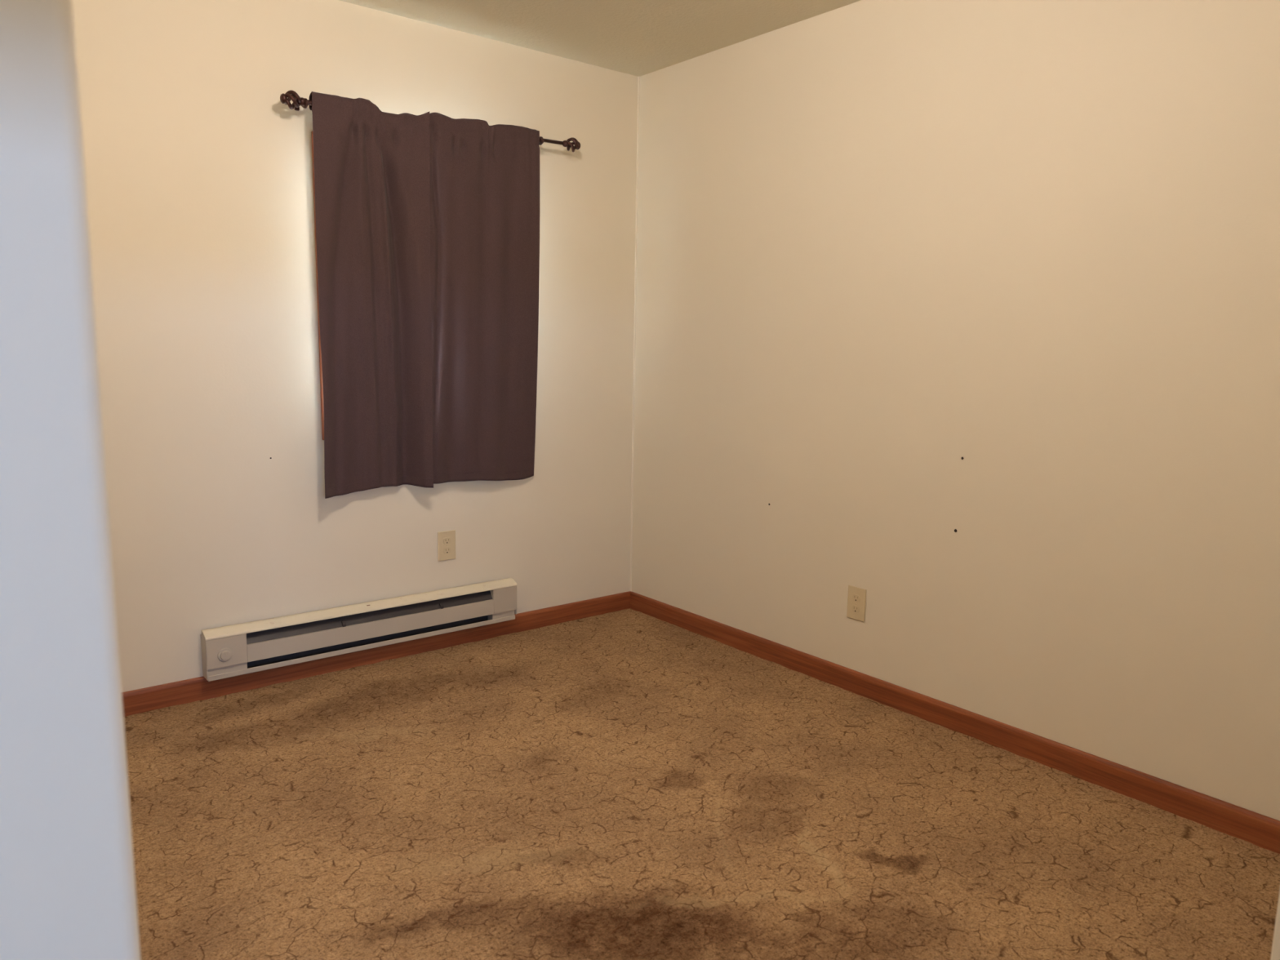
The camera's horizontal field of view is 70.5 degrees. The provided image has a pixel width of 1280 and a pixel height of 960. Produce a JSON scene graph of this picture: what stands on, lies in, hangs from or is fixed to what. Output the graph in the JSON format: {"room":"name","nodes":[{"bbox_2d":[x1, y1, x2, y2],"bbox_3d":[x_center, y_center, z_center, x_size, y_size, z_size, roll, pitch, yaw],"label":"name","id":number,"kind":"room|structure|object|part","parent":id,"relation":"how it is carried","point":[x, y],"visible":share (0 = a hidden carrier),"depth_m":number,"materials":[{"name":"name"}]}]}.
{"room":"empty bedroom","nodes":[
{"label":"empty bedroom","id":0,"kind":"room"},
{"bbox_2d":[0,0,140,959],"bbox_3d":[-1.929,-0.141,1.062,1.880,2.460,2.550,-6,11,-39],"label":"wall","id":1,"kind":"structure","parent":0,"point":[68,891],"depth_m":0.66,"materials":[{"name":"beige pale blue-grey paint"}]},
{"bbox_2d":[72,0,637,692],"bbox_3d":[-1.047,-0.486,3.469,2.770,2.460,0.120,-6,11,-39],"label":"wall","id":2,"kind":"structure","parent":0,"point":[199,183],"depth_m":3.19,"materials":[{"name":"beige paint"}]},
{"bbox_2d":[311,131,324,439],"bbox_3d":[-0.872,-0.723,3.542,0.812,1.090,0.108,-6,11,-39],"label":"window","id":3,"kind":"structure","parent":2,"relation":"in","point":[319,340],"depth_m":3.27,"materials":[{"name":"brown wood"}]},
{"bbox_2d":[200,577,517,681],"bbox_3d":[-1.027,0.563,3.527,1.244,0.174,0.079,-6,11,-39],"label":"baseboard heater","id":4,"kind":"object","parent":2,"relation":"attached to","point":[249,647],"visible":1,"depth_m":3.45,"materials":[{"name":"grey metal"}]},
{"bbox_3d":[-1.515,0.617,3.149,0.005,0.150,0.060,-6,11,-39],"label":"plate","id":5,"kind":"part","parent":4,"relation":"part of","materials":[{"name":"white metal"}]},
{"bbox_3d":[-1.044,0.562,3.548,1.234,0.166,0.002,-6,11,-39],"label":"panel","id":6,"kind":"part","parent":4,"relation":"part of","materials":[{"name":"grey metal"}]},
{"bbox_3d":[-1.008,0.575,3.520,0.992,0.064,0.012,-6,11,-39],"label":"panel","id":7,"kind":"part","parent":4,"relation":"part of","materials":[{"name":"white metal"}]},
{"bbox_2d":[121,591,631,717],"bbox_3d":[-1.025,0.685,3.593,2.528,0.093,0.012,-6,11,-39],"label":"baseboard","id":8,"kind":"structure","parent":2,"relation":"attached to","point":[192,690],"depth_m":3.52,"materials":[{"name":"brown wood"}]},
{"bbox_2d":[280,89,580,152],"bbox_3d":[-0.745,-1.338,3.421,1.219,0.082,0.120,-6,11,-39],"label":"curtain rod","id":9,"kind":"object","parent":2,"relation":"attached to","point":[297,101],"visible":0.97,"depth_m":3.07,"materials":[{"name":"brown metal"}]},
{"bbox_3d":[-1.192,-1.275,3.025,0.020,0.033,0.033,-6,11,-39],"label":"finial knob","id":10,"kind":"part","parent":9,"relation":"part of","materials":[{"name":"brown metal"}]},
{"bbox_2d":[308,91,433,498],"bbox_3d":[-0.986,-0.652,3.337,0.434,1.409,0.106,-6,11,-39],"label":"curtain","id":11,"kind":"object","parent":9,"relation":"hanging from","point":[372,170],"visible":1,"depth_m":3.32,"materials":[{"name":"brown fabric"}]},
{"bbox_2d":[429,112,539,484],"bbox_3d":[-0.626,-0.687,3.620,0.529,1.425,0.088,-6,11,-39],"label":"curtain","id":12,"kind":"object","parent":9,"relation":"hanging from","point":[485,178],"visible":1,"depth_m":3.60,"materials":[{"name":"brown fabric"}]},
{"bbox_2d":[437,529,455,561],"bbox_3d":[-0.793,0.269,3.717,0.080,0.122,0.008,-6,11,-39],"label":"electrical outlet","id":13,"kind":"object","parent":2,"relation":"attached to","point":[446,540],"visible":1,"depth_m":3.71,"materials":[{"name":"beige plastic"}]},
{"bbox_2d":[443,546,450,554],"bbox_3d":[-0.792,0.290,3.718,0.034,0.027,0.002,-6,11,-39],"label":"receptacle","id":14,"kind":"object","parent":13,"relation":"attached to","point":[446,550],"depth_m":3.72,"materials":[{"name":"beige"}]},
{"bbox_2d":[443,537,450,544],"bbox_3d":[-0.791,0.249,3.712,0.034,0.027,0.002,-6,11,-39],"label":"receptacle","id":15,"kind":"object","parent":13,"relation":"attached to","point":[446,540],"depth_m":3.71,"materials":[{"name":"beige"}]},
{"bbox_2d":[339,0,861,76],"bbox_3d":[-0.205,-1.376,0.865,4.570,0.100,4.990,-6,11,-39],"label":"ceiling","id":16,"kind":"structure","parent":0,"point":[636,37],"depth_m":3.35,"materials":[{"name":"beige paint"}]},
{"bbox_2d":[124,608,1279,959],"bbox_3d":[-0.244,1.089,1.212,4.350,0.007,4.750,-6,11,-39],"label":"floor","id":17,"kind":"structure","parent":0,"point":[629,784],"depth_m":2.38,"materials":[{"name":"brown carpet"}]},
{"bbox_2d":[631,0,1279,820],"bbox_3d":[1.537,-0.281,2.401,0.120,2.460,4.820,-6,11,-39],"label":"wall","id":18,"kind":"structure","parent":0,"point":[882,246],"depth_m":2.83,"materials":[{"name":"beige paint"}]},
{"bbox_2d":[846,585,866,622],"bbox_3d":[0.793,0.452,3.318,0.008,0.122,0.080,-6,11,-39],"label":"electrical outlet","id":19,"kind":"object","parent":18,"relation":"attached to","point":[856,598],"visible":1,"depth_m":3.31,"materials":[{"name":"beige plastic"}]},
{"bbox_2d":[851,604,859,613],"bbox_3d":[0.790,0.473,3.320,0.002,0.027,0.034,-6,11,-39],"label":"receptacle","id":20,"kind":"object","parent":19,"relation":"attached to","point":[855,608],"depth_m":3.32,"materials":[{"name":"beige"}]},
{"bbox_2d":[852,594,860,602],"bbox_3d":[0.791,0.432,3.313,0.002,0.027,0.034,-6,11,-39],"label":"receptacle","id":21,"kind":"object","parent":19,"relation":"attached to","point":[855,597],"depth_m":3.31,"materials":[{"name":"beige"}]},
{"bbox_2d":[630,591,1279,853],"bbox_3d":[0.899,0.774,3.224,0.012,0.093,2.998,-6,11,-39],"label":"baseboard","id":22,"kind":"structure","parent":18,"relation":"attached to","point":[1260,830],"depth_m":2.89,"materials":[{"name":"brown wood"}]},
{"bbox_2d":[1270,890,1279,959],"bbox_3d":[1.383,-0.140,1.445,1.334,2.460,0.110,-6,11,-39],"label":"wall","id":23,"kind":"structure","parent":0,"point":[1275,954],"depth_m":1.17,"materials":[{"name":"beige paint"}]}
]}

